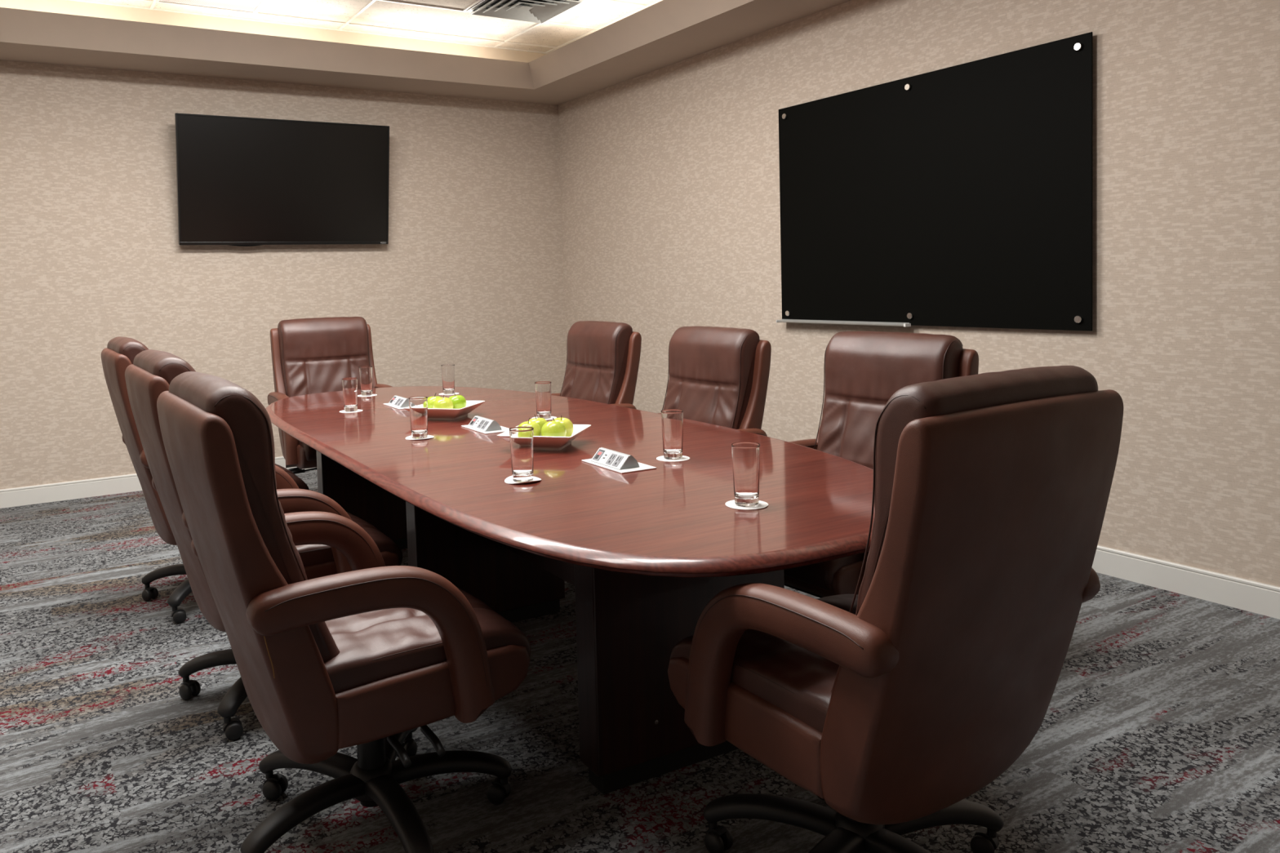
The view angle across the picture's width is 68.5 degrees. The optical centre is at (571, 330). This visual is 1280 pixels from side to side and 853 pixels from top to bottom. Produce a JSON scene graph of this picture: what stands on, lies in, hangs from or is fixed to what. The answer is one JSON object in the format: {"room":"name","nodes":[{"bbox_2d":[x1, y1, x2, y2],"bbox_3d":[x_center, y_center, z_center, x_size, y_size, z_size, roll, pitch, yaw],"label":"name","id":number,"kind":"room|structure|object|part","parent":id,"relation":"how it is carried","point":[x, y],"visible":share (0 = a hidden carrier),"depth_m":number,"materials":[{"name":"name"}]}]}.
{"room":"conference room","nodes":[
{"label":"conference room","id":0,"kind":"room"},
{"bbox_2d":[0,59,565,489],"bbox_3d":[-2.930,-0.556,6.288,6.792,3.255,0.120,-3,4,-30],"label":"wall","id":1,"kind":"structure","parent":0,"point":[468,275],"depth_m":6.51,"materials":[{"name":"paper"}]},
{"bbox_2d":[0,456,313,508],"bbox_3d":[-2.850,1.012,6.313,6.552,0.117,0.014,-3,4,-30],"label":"baseboard","id":2,"kind":"structure","parent":1,"relation":"attached to","point":[59,491],"depth_m":6.07,"materials":[{"name":"white wood"}]},
{"bbox_2d":[174,112,389,246],"bbox_3d":[-2.006,-1.039,6.621,1.462,0.874,0.211,-3,4,-30],"label":"television","id":3,"kind":"object","parent":1,"relation":"attached to","point":[242,181],"visible":1,"depth_m":6.56,"materials":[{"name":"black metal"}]},
{"bbox_2d":[88,0,655,52],"bbox_3d":[-0.348,-1.970,1.732,6.552,0.100,10.260,-3,4,-30],"label":"ceiling","id":4,"kind":"structure","parent":0,"point":[593,13],"depth_m":6.43,"materials":[{"name":"tile"}]},
{"bbox_2d":[156,0,264,13],"bbox_3d":[-2.196,-2.074,5.765,0.592,0.010,0.592,-3,4,-30],"label":"ceiling light","id":5,"kind":"object","parent":4,"relation":"in","point":[244,6],"visible":1,"depth_m":5.96,"materials":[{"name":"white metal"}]},
{"bbox_2d":[0,0,655,62],"bbox_3d":[-0.342,-1.785,1.742,6.112,0.270,9.820,-3,4,-30],"label":"trim","id":6,"kind":"structure","parent":4,"relation":"attached to","point":[63,6],"depth_m":6.37,"materials":[{"name":"paint"}]},
{"bbox_2d":[67,0,662,53],"bbox_3d":[-0.346,-1.916,1.735,6.112,0.008,9.820,-3,4,-30],"label":"trim","id":7,"kind":"structure","parent":4,"relation":"attached to","point":[643,6],"depth_m":6.48,"materials":[{"name":"white metal"}]},
{"bbox_2d":[466,0,584,23],"bbox_3d":[-0.303,-2.139,6.164,0.592,0.032,0.592,-3,4,-30],"label":"ceiling vent","id":8,"kind":"object","parent":4,"relation":"in","point":[531,11],"visible":1,"depth_m":6.21,"materials":[{"name":"metal"}]},
{"bbox_3d":[-0.303,-2.142,6.164,0.592,0.003,0.592,-3,4,-30],"label":"frame","id":9,"kind":"part","parent":8,"relation":"part of","materials":[{"name":"metal"}]},
{"bbox_2d":[0,469,1279,852],"bbox_3d":[-0.254,1.279,1.904,6.792,0.100,10.500,-3,4,-30],"label":"floor","id":10,"kind":"structure","parent":0,"point":[1159,731],"depth_m":2.64,"materials":[{"name":"carpet"}]},
{"bbox_2d":[101,336,309,623],"bbox_3d":[-1.554,0.582,4.017,0.762,1.143,0.682,-4,4,-31],"label":"chair","id":11,"kind":"object","parent":10,"relation":"on","point":[120,353],"visible":0.34,"depth_m":3.73,"materials":[{"name":"brown leather"}]},
{"bbox_2d":[106,336,148,364],"bbox_3d":[-1.744,0.347,3.891,0.268,0.649,0.510,-4,4,-31],"label":"cushion","id":12,"kind":"object","parent":11,"relation":"on","point":[130,348],"depth_m":3.63,"materials":[{"name":"brown leather"}]},
{"bbox_3d":[-1.427,0.617,3.739,0.527,0.377,0.074,-4,4,-31],"label":"armrest","id":13,"kind":"part","parent":11,"relation":"part of","materials":[{"name":"brown leather"}]},
{"bbox_3d":[-1.695,1.050,4.047,0.314,0.081,0.070,-2,3,-4],"label":"leg","id":14,"kind":"part","parent":11,"relation":"part of","materials":[{"name":"black plastic"}]},
{"bbox_3d":[-1.553,1.055,3.878,0.070,0.081,0.314,-1,3,14],"label":"leg","id":15,"kind":"part","parent":11,"relation":"part of","materials":[{"name":"black plastic"}]},
{"bbox_2d":[275,463,309,489],"bbox_3d":[-1.477,0.664,4.065,0.536,0.137,0.544,-4,4,-31],"label":"seat cushion","id":16,"kind":"object","parent":11,"relation":"on","point":[300,483],"depth_m":3.97,"materials":[{"name":"brown leather"}]},
{"bbox_2d":[124,349,402,740],"bbox_3d":[-0.981,0.618,3.032,0.762,1.143,0.682,-4,4,-31],"label":"chair","id":17,"kind":"object","parent":10,"relation":"on","point":[151,373],"visible":0.38,"depth_m":2.79,"materials":[{"name":"brown leather"}]},
{"bbox_2d":[133,349,195,384],"bbox_3d":[-1.171,0.382,2.906,0.268,0.649,0.510,-4,4,-31],"label":"cushion","id":18,"kind":"object","parent":17,"relation":"on","point":[152,363],"depth_m":2.65,"materials":[{"name":"brown leather"}]},
{"bbox_3d":[-1.122,1.086,3.062,0.314,0.081,0.070,-2,3,-4],"label":"leg","id":19,"kind":"part","parent":17,"relation":"part of","materials":[{"name":"black plastic"}]},
{"bbox_3d":[-1.170,0.634,3.271,0.527,0.377,0.074,-4,4,-31],"label":"armrest","id":20,"kind":"part","parent":17,"relation":"part of","materials":[{"name":"brown leather"}]},
{"bbox_3d":[-0.980,1.091,2.893,0.070,0.081,0.314,-1,3,14],"label":"leg","id":21,"kind":"part","parent":17,"relation":"part of","materials":[{"name":"black plastic"}]},
{"bbox_3d":[-0.855,0.652,2.754,0.527,0.377,0.074,-4,4,-31],"label":"armrest","id":22,"kind":"part","parent":17,"relation":"part of","materials":[{"name":"brown leather"}]},
{"bbox_2d":[295,511,402,566],"bbox_3d":[-0.904,0.699,3.080,0.536,0.137,0.544,-4,4,-31],"label":"seat cushion","id":23,"kind":"object","parent":17,"relation":"on","point":[311,555],"depth_m":2.94,"materials":[{"name":"brown leather"}]},
{"bbox_2d":[267,316,392,474],"bbox_3d":[-1.315,0.504,5.298,0.680,1.149,0.735,-3,3,-28],"label":"chair","id":24,"kind":"object","parent":10,"relation":"on","point":[309,356],"visible":0.36,"depth_m":5.41,"materials":[{"name":"brown leather"}]},
{"bbox_3d":[-1.592,0.539,5.178,0.074,0.377,0.527,-3,3,-28],"label":"armrest","id":25,"kind":"part","parent":24,"relation":"part of","materials":[{"name":"brown leather"}]},
{"bbox_3d":[-1.477,0.767,5.196,0.249,0.040,0.018,-3,3,-28],"label":"lever","id":26,"kind":"part","parent":24,"relation":"part of","materials":[{"name":"black plastic"}]},
{"bbox_3d":[-1.439,0.769,5.126,0.249,0.040,0.018,-3,3,-28],"label":"lever","id":27,"kind":"part","parent":24,"relation":"part of","materials":[{"name":"black plastic"}]},
{"bbox_2d":[298,440,316,461],"bbox_3d":[-1.265,0.591,5.215,0.544,0.137,0.536,-3,3,-28],"label":"seat cushion","id":28,"kind":"object","parent":24,"relation":"on","point":[306,453],"depth_m":4.87,"materials":[{"name":"brown leather"}]},
{"bbox_2d":[277,316,369,397],"bbox_3d":[-1.418,0.248,5.462,0.510,0.649,0.268,-3,3,-28],"label":"cushion","id":29,"kind":"object","parent":24,"relation":"on","point":[314,355],"depth_m":5.42,"materials":[{"name":"brown leather"}]},
{"bbox_3d":[-1.060,0.509,5.465,0.074,0.377,0.527,-3,3,-28],"label":"armrest","id":30,"kind":"part","parent":24,"relation":"part of","materials":[{"name":"brown leather"}]},
{"bbox_2d":[156,371,530,852],"bbox_3d":[-0.539,0.651,2.259,0.750,1.133,0.689,-4,4,-32],"label":"chair","id":31,"kind":"object","parent":10,"relation":"on","point":[371,655],"visible":1,"depth_m":2.02,"materials":[{"name":"brown leather"}]},
{"bbox_2d":[168,371,339,662],"bbox_3d":[-0.726,0.420,2.140,0.268,0.649,0.510,-4,4,-32],"label":"cushion","id":32,"kind":"object","parent":31,"relation":"on","point":[249,421],"depth_m":1.92,"materials":[{"name":"brown leather"}]},
{"bbox_3d":[-0.728,0.672,2.505,0.527,0.377,0.074,-4,4,-32],"label":"armrest","id":33,"kind":"part","parent":31,"relation":"part of","materials":[{"name":"brown leather"}]},
{"bbox_3d":[-0.617,1.118,2.171,0.070,0.081,0.314,1,4,42],"label":"leg","id":34,"kind":"part","parent":31,"relation":"part of","materials":[{"name":"black plastic"}]},
{"bbox_3d":[-0.663,1.108,2.387,0.314,0.081,0.070,0,3,24],"label":"leg","id":35,"kind":"part","parent":31,"relation":"part of","materials":[{"name":"black plastic"}]},
{"bbox_3d":[-0.409,0.690,1.990,0.527,0.377,0.074,-4,4,-32],"label":"armrest","id":36,"kind":"part","parent":31,"relation":"part of","materials":[{"name":"brown leather"}]},
{"bbox_3d":[-0.415,0.915,2.110,0.018,0.040,0.249,-4,4,-32],"label":"lever","id":37,"kind":"part","parent":31,"relation":"part of","materials":[{"name":"black metal"}]},
{"bbox_3d":[-0.397,1.113,2.147,0.070,0.081,0.314,-3,3,-30],"label":"leg","id":38,"kind":"part","parent":31,"relation":"part of","materials":[{"name":"black plastic"}]},
{"bbox_3d":[-0.475,1.097,2.497,0.070,0.081,0.314,-1,3,5],"label":"leg","id":39,"kind":"part","parent":31,"relation":"part of","materials":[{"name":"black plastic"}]},
{"bbox_2d":[324,586,530,693],"bbox_3d":[-0.461,0.737,2.316,0.536,0.137,0.544,-4,4,-32],"label":"seat cushion","id":40,"kind":"object","parent":31,"relation":"on","point":[371,651],"depth_m":2.10,"materials":[{"name":"brown leather"}]},
{"bbox_3d":[-0.347,0.911,2.152,0.018,0.040,0.249,-4,4,-32],"label":"lever","id":41,"kind":"part","parent":31,"relation":"part of","materials":[{"name":"black metal"}]},
{"bbox_3d":[-0.308,1.100,2.352,0.314,0.081,0.070,-2,3,-13],"label":"leg","id":42,"kind":"part","parent":31,"relation":"part of","materials":[{"name":"black plastic"}]},
{"bbox_2d":[265,386,875,794],"bbox_3d":[-0.230,0.756,3.586,1.390,0.765,3.646,-3,3,-29],"label":"conference table","id":43,"kind":"object","parent":10,"relation":"on","point":[643,553],"visible":0.78,"depth_m":2.49,"materials":[{"name":"brown wood"}]},
{"bbox_2d":[339,409,362,413],"bbox_3d":[-0.991,0.361,4.212,0.103,0.001,0.103,-3,4,-30],"label":"coaster","id":44,"kind":"object","parent":43,"relation":"on","point":[357,411],"visible":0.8,"depth_m":4.19,"materials":[{"name":"white paper"}]},
{"bbox_2d":[342,377,357,411],"bbox_3d":[-0.994,0.287,4.208,0.069,0.147,0.069,-1,3,10],"label":"drinking glass","id":45,"kind":"object","parent":44,"relation":"on","point":[349,385],"visible":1,"depth_m":4.18,"materials":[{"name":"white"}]},
{"bbox_2d":[357,394,377,396],"bbox_3d":[-1.050,0.331,4.808,0.103,0.001,0.103,-3,4,-30],"label":"coaster","id":46,"kind":"object","parent":43,"relation":"on","point":[372,394],"visible":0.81,"depth_m":4.79,"materials":[{"name":"white paper"}]},
{"bbox_2d":[359,365,372,395],"bbox_3d":[-1.053,0.257,4.804,0.069,0.147,0.069,-4,4,-35],"label":"drinking glass","id":47,"kind":"object","parent":46,"relation":"on","point":[365,372],"visible":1,"depth_m":4.78,"materials":[{"name":"white"}]},
{"bbox_2d":[383,395,408,409],"bbox_3d":[-0.780,0.327,4.348,0.120,0.042,0.236,-3,3,-29],"label":"module","id":48,"kind":"object","parent":43,"relation":"on","point":[398,402],"visible":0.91,"depth_m":4.30,"materials":[{"name":"white plastic"}]},
{"bbox_3d":[-0.780,0.346,4.349,0.120,0.004,0.236,-3,3,-29],"label":"plate","id":49,"kind":"part","parent":48,"relation":"part of","materials":[{"name":"white plastic"}]},
{"bbox_3d":[-0.806,0.327,4.334,0.035,0.038,0.168,-3,3,-29],"label":"plate","id":50,"kind":"part","parent":48,"relation":"part of","materials":[{"name":"white plastic"}]},
{"bbox_2d":[405,435,434,439],"bbox_3d":[-0.554,0.389,3.419,0.103,0.004,0.103,-3,4,-30],"label":"coaster","id":51,"kind":"object","parent":43,"relation":"on","point":[409,437],"visible":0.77,"depth_m":3.40,"materials":[{"name":"white paper"}]},
{"bbox_2d":[408,396,427,439],"bbox_3d":[-0.556,0.317,3.415,0.069,0.147,0.069,-4,4,-34],"label":"drinking glass","id":52,"kind":"object","parent":51,"relation":"on","point":[418,406],"visible":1,"depth_m":3.39,"materials":[{"name":"clear glass"}]},
{"bbox_2d":[404,400,484,420],"bbox_3d":[-0.528,0.336,3.926,0.257,0.056,0.257,-1,3,19],"label":"square plate","id":53,"kind":"object","parent":43,"relation":"on","point":[436,414],"visible":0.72,"depth_m":3.84,"materials":[{"name":"white ceramic"}]},
{"bbox_2d":[427,393,441,408],"bbox_3d":[-0.576,0.305,3.946,0.083,0.086,0.083,-2,3,-8],"label":"apple","id":54,"kind":"object","parent":53,"relation":"on","point":[431,400],"visible":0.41,"depth_m":3.91,"materials":[{"name":"green food"}]},
{"bbox_2d":[432,395,453,408],"bbox_3d":[-0.531,0.307,3.872,0.084,0.088,0.084,-2,3,-9],"label":"apple","id":55,"kind":"object","parent":53,"relation":"on","point":[443,402],"visible":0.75,"depth_m":3.84,"materials":[{"name":"green food"}]},
{"bbox_2d":[448,392,466,408],"bbox_3d":[-0.485,0.303,3.950,0.084,0.086,0.084,-2,3,-3],"label":"apple","id":56,"kind":"object","parent":53,"relation":"on","point":[459,402],"visible":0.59,"depth_m":3.92,"materials":[{"name":"green food"}]},
{"bbox_2d":[439,392,458,395],"bbox_3d":[-0.624,0.321,4.775,0.103,0.001,0.103,-3,4,-30],"label":"coaster","id":57,"kind":"object","parent":43,"relation":"on","point":[442,393],"visible":0.74,"depth_m":4.75,"materials":[{"name":"white paper"}]},
{"bbox_2d":[440,364,454,394],"bbox_3d":[-0.626,0.247,4.771,0.069,0.147,0.069,-1,3,9],"label":"drinking glass","id":58,"kind":"object","parent":57,"relation":"on","point":[447,370],"visible":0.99,"depth_m":4.75,"materials":[{"name":"white"}]},
{"bbox_2d":[461,415,509,434],"bbox_3d":[-0.323,0.354,3.588,0.120,0.042,0.236,-3,3,-29],"label":"module","id":59,"kind":"object","parent":43,"relation":"on","point":[478,424],"visible":0.99,"depth_m":3.53,"materials":[{"name":"white plastic"}]},
{"bbox_3d":[-0.362,0.353,3.595,0.029,0.031,0.030,-3,3,-29],"label":"usb panel","id":60,"kind":"part","parent":59,"relation":"part of","materials":[{"name":"white plastic"}]},
{"bbox_3d":[-0.349,0.354,3.574,0.035,0.038,0.168,-3,3,-29],"label":"plate","id":61,"kind":"part","parent":59,"relation":"part of","materials":[{"name":"white plastic"}]},
{"bbox_2d":[476,419,485,428],"bbox_3d":[-0.343,0.354,3.561,0.027,0.028,0.029,-3,4,-30],"label":"outlet","id":62,"kind":"object","parent":59,"relation":"attached to","point":[481,423],"depth_m":3.56,"materials":[{"name":"white plastic"}]},
{"bbox_2d":[480,420,489,429],"bbox_3d":[-0.326,0.355,3.530,0.027,0.028,0.029,-3,4,-30],"label":"outlet","id":63,"kind":"object","parent":59,"relation":"attached to","point":[485,424],"depth_m":3.53,"materials":[{"name":"white plastic"}]},
{"bbox_3d":[-0.322,0.373,3.590,0.120,0.004,0.236,-3,3,-29],"label":"plate","id":64,"kind":"part","parent":59,"relation":"part of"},
{"bbox_2d":[504,475,541,484],"bbox_3d":[-0.136,0.417,2.626,0.103,0.008,0.103,-3,4,-30],"label":"coaster","id":65,"kind":"object","parent":43,"relation":"on","point":[508,480],"visible":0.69,"depth_m":2.62,"materials":[{"name":"white paper"}]},
{"bbox_2d":[509,426,533,482],"bbox_3d":[-0.138,0.346,2.622,0.069,0.147,0.069,-1,3,12],"label":"drinking glass","id":66,"kind":"object","parent":65,"relation":"on","point":[521,438],"visible":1,"depth_m":2.60,"materials":[{"name":"clear glass"}]},
{"bbox_3d":[-0.271,0.629,3.647,0.024,0.415,2.355,-3,3,-29],"label":"modesty panel","id":67,"kind":"part","parent":43,"relation":"part of","materials":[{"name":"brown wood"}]},
{"bbox_2d":[497,424,591,450],"bbox_3d":[-0.088,0.363,3.170,0.257,0.056,0.257,-1,3,17],"label":"square plate","id":68,"kind":"object","parent":43,"relation":"on","point":[540,442],"visible":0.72,"depth_m":3.08,"materials":[{"name":"white ceramic"}]},
{"bbox_2d":[518,417,541,435],"bbox_3d":[-0.143,0.335,3.139,0.083,0.087,0.083,-2,3,-6],"label":"apple","id":69,"kind":"object","parent":68,"relation":"on","point":[537,430],"visible":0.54,"depth_m":3.12,"materials":[{"name":"green food"}]},
{"bbox_2d":[528,414,546,435],"bbox_3d":[-0.118,0.330,3.223,0.083,0.085,0.083,-2,3,-3],"label":"apple","id":70,"kind":"object","parent":68,"relation":"on","point":[540,421],"visible":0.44,"depth_m":3.20,"materials":[{"name":"green food"}]},
{"bbox_2d":[541,417,566,436],"bbox_3d":[-0.059,0.334,3.115,0.084,0.088,0.084,-2,3,-4],"label":"apple","id":71,"kind":"object","parent":68,"relation":"on","point":[550,428],"visible":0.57,"depth_m":3.08,"materials":[{"name":"green food"}]},
{"bbox_2d":[551,415,573,436],"bbox_3d":[-0.035,0.330,3.197,0.084,0.086,0.084,-2,3,-6],"label":"apple","id":72,"kind":"object","parent":68,"relation":"on","point":[568,424],"visible":0.49,"depth_m":3.17,"materials":[{"name":"food"}]},
{"bbox_2d":[531,416,556,420],"bbox_3d":[-0.111,0.356,3.821,0.103,0.001,0.103,-3,4,-30],"label":"coaster","id":73,"kind":"object","parent":43,"relation":"on","point":[552,417],"visible":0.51,"depth_m":3.81,"materials":[{"name":"white paper"}]},
{"bbox_2d":[534,381,551,418],"bbox_3d":[-0.114,0.282,3.817,0.069,0.147,0.069,-4,4,-32],"label":"drinking glass","id":74,"kind":"object","parent":73,"relation":"on","point":[543,388],"visible":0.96,"depth_m":3.79,"materials":[{"name":"white"}]},
{"bbox_3d":[-0.240,0.395,3.567,1.390,0.042,3.646,-3,3,-29],"label":"edge molding","id":75,"kind":"part","parent":43,"relation":"part of","materials":[{"name":"brown wood"}]},
{"bbox_2d":[581,447,656,473],"bbox_3d":[0.140,0.382,2.813,0.120,0.042,0.236,-3,3,-29],"label":"module","id":76,"kind":"object","parent":43,"relation":"on","point":[613,460],"visible":1,"depth_m":2.76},
{"bbox_3d":[0.100,0.380,2.820,0.029,0.031,0.030,-3,3,-29],"label":"usb panel","id":77,"kind":"part","parent":76,"relation":"part of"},
{"bbox_3d":[0.114,0.382,2.799,0.035,0.038,0.168,-3,3,-29],"label":"plate","id":78,"kind":"part","parent":76,"relation":"part of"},
{"bbox_2d":[605,453,617,464],"bbox_3d":[0.119,0.382,2.786,0.027,0.028,0.029,-3,4,-30],"label":"outlet","id":79,"kind":"object","parent":76,"relation":"attached to","point":[611,458],"depth_m":2.79,"materials":[{"name":"grey plastic"}]},
{"bbox_2d":[611,455,623,466],"bbox_3d":[0.137,0.383,2.754,0.027,0.028,0.029,-3,4,-30],"label":"outlet","id":80,"kind":"object","parent":76,"relation":"attached to","point":[617,460],"depth_m":2.75,"materials":[{"name":"grey plastic"}]},
{"bbox_3d":[0.140,0.401,2.814,0.120,0.004,0.236,-3,3,-29],"label":"plate","id":81,"kind":"part","parent":76,"relation":"part of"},
{"bbox_2d":[656,455,689,462],"bbox_3d":[0.314,0.393,2.888,0.103,0.001,0.103,-3,4,-30],"label":"coaster","id":82,"kind":"object","parent":43,"relation":"on","point":[684,458],"visible":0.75,"depth_m":2.87,"materials":[{"name":"white paper"}]},
{"bbox_2d":[661,408,683,459],"bbox_3d":[0.311,0.320,2.884,0.069,0.147,0.069,-1,3,14],"label":"drinking glass","id":83,"kind":"object","parent":82,"relation":"on","point":[672,420],"visible":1,"depth_m":2.86,"materials":[{"name":"clear glass"}]},
{"bbox_2d":[724,500,768,510],"bbox_3d":[0.426,0.422,2.276,0.103,0.002,0.103,-3,4,-30],"label":"coaster","id":84,"kind":"object","parent":43,"relation":"on","point":[762,504],"visible":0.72,"depth_m":2.26,"materials":[{"name":"white paper"}]},
{"bbox_2d":[731,441,759,506],"bbox_3d":[0.424,0.349,2.273,0.069,0.147,0.069,-3,4,-30],"label":"drinking glass","id":85,"kind":"object","parent":84,"relation":"on","point":[745,455],"visible":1,"depth_m":2.25,"materials":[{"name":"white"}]},
{"bbox_2d":[551,320,641,408],"bbox_3d":[-0.074,0.512,4.929,0.735,1.101,0.680,-3,3,-30],"label":"chair","id":86,"kind":"object","parent":10,"relation":"on","point":[603,357],"visible":0.31,"depth_m":4.88,"materials":[{"name":"brown leather"}]},
{"bbox_3d":[-0.202,0.546,5.206,0.527,0.377,0.074,-3,3,-30],"label":"armrest","id":87,"kind":"part","parent":86,"relation":"part of","materials":[{"name":"brown leather"}]},
{"bbox_3d":[0.100,0.565,4.681,0.527,0.377,0.074,-3,3,-30],"label":"armrest","id":88,"kind":"part","parent":86,"relation":"part of","materials":[{"name":"brown leather"}]},
{"bbox_2d":[657,325,771,436],"bbox_3d":[0.403,0.546,4.028,0.735,1.101,0.680,-3,4,-30],"label":"chair","id":89,"kind":"object","parent":10,"relation":"on","point":[718,375],"visible":0.3,"depth_m":3.99,"materials":[{"name":"brown leather"}]},
{"bbox_3d":[0.580,0.599,3.781,0.527,0.377,0.074,-3,4,-30],"label":"armrest","id":90,"kind":"part","parent":89,"relation":"part of","materials":[{"name":"brown leather"}]},
{"bbox_2d":[783,331,978,598],"bbox_3d":[0.908,0.573,3.168,0.735,1.109,0.680,-4,4,-33],"label":"chair","id":91,"kind":"object","parent":10,"relation":"on","point":[863,370],"visible":0.3,"depth_m":3.24,"materials":[{"name":"brown leather"}]},
{"bbox_3d":[0.763,0.603,3.437,0.527,0.377,0.074,-4,4,-33],"label":"armrest","id":92,"kind":"part","parent":91,"relation":"part of","materials":[{"name":"brown leather"}]},
{"bbox_2d":[783,552,864,590],"bbox_3d":[0.828,0.681,3.119,0.536,0.137,0.544,-4,4,-33],"label":"seat cushion","id":93,"kind":"object","parent":91,"relation":"on","point":[843,573],"depth_m":2.78,"materials":[{"name":"brown leather"}]},
{"bbox_3d":[1.097,0.621,2.931,0.527,0.377,0.074,-4,4,-33],"label":"armrest","id":94,"kind":"part","parent":91,"relation":"part of","materials":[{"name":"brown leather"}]},
{"bbox_2d":[817,331,962,469],"bbox_3d":[1.069,0.332,3.266,0.268,0.649,0.510,-4,4,-33],"label":"cushion","id":95,"kind":"object","parent":91,"relation":"on","point":[863,370],"depth_m":3.28,"materials":[{"name":"brown leather"}]},
{"bbox_2d":[667,365,1124,852],"bbox_3d":[0.638,0.631,1.962,0.680,1.135,0.735,-4,4,-31],"label":"chair","id":96,"kind":"object","parent":10,"relation":"on","point":[894,703],"visible":1,"depth_m":1.69,"materials":[{"name":"brown leather"}]},
{"bbox_2d":[670,594,857,733],"bbox_3d":[0.588,0.719,2.052,0.544,0.137,0.536,-4,4,-31],"label":"seat cushion","id":97,"kind":"object","parent":96,"relation":"on","point":[790,682],"depth_m":1.88,"materials":[{"name":"brown leather"}]},
{"bbox_3d":[0.453,1.091,2.107,0.314,0.081,0.070,0,3,24],"label":"leg","id":98,"kind":"part","parent":96,"relation":"part of","materials":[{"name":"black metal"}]},
{"bbox_3d":[0.394,0.675,1.784,0.074,0.377,0.527,-4,4,-31],"label":"armrest","id":99,"kind":"part","parent":96,"relation":"part of","materials":[{"name":"brown leather"}]},
{"bbox_3d":[0.498,1.101,1.891,0.070,0.081,0.314,1,4,42],"label":"leg","id":100,"kind":"part","parent":96,"relation":"part of","materials":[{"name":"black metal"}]},
{"bbox_3d":[0.718,1.096,1.867,0.070,0.081,0.314,-3,3,-30],"label":"leg","id":101,"kind":"part","parent":96,"relation":"part of","materials":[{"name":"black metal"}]},
{"bbox_3d":[0.807,1.082,2.072,0.314,0.081,0.070,-2,3,-13],"label":"leg","id":102,"kind":"part","parent":96,"relation":"part of","materials":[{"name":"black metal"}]},
{"bbox_2d":[831,365,1097,692],"bbox_3d":[0.736,0.395,1.778,0.510,0.649,0.268,-4,4,-31],"label":"cushion","id":103,"kind":"object","parent":96,"relation":"on","point":[999,587],"depth_m":1.65,"materials":[{"name":"brown leather"}]},
{"bbox_3d":[0.910,0.644,2.101,0.074,0.377,0.527,-4,4,-31],"label":"armrest","id":104,"kind":"part","parent":96,"relation":"part of","materials":[{"name":"brown leather"}]},
{"bbox_2d":[558,0,1279,586],"bbox_3d":[2.573,-0.568,3.499,0.120,3.255,10.260,-3,4,-30],"label":"wall","id":105,"kind":"structure","parent":0,"point":[669,175],"depth_m":3.95,"materials":[{"name":"paper"}]},
{"bbox_2d":[0,0,850,105],"bbox_3d":[-0.338,-1.646,1.750,6.552,0.171,10.260,-3,4,-30],"label":"ceiling","id":106,"kind":"structure","parent":105,"relation":"attached to","point":[665,33],"depth_m":6.08,"materials":[{"name":"beige paint"}]},
{"bbox_2d":[776,31,1093,330],"bbox_3d":[1.714,-0.652,4.760,0.076,1.261,1.886,-3,4,-30],"label":"board","id":107,"kind":"object","parent":105,"relation":"attached to","point":[960,195],"visible":1,"depth_m":4.56,"materials":[{"name":"glass"}]},
{"bbox_2d":[776,319,911,326],"bbox_3d":[1.481,-0.045,5.190,0.046,0.019,0.948,-3,4,-30],"label":"tray","id":108,"kind":"object","parent":107,"relation":"on","point":[899,322],"depth_m":5.07,"materials":[{"name":"metal"}]},
{"bbox_2d":[1092,545,1279,619],"bbox_3d":[2.564,1.002,3.541,0.014,0.117,10.246,-3,4,-30],"label":"baseboard","id":109,"kind":"structure","parent":105,"relation":"attached to","point":[1258,597],"depth_m":3.71,"materials":[{"name":"white wood"}]}
]}

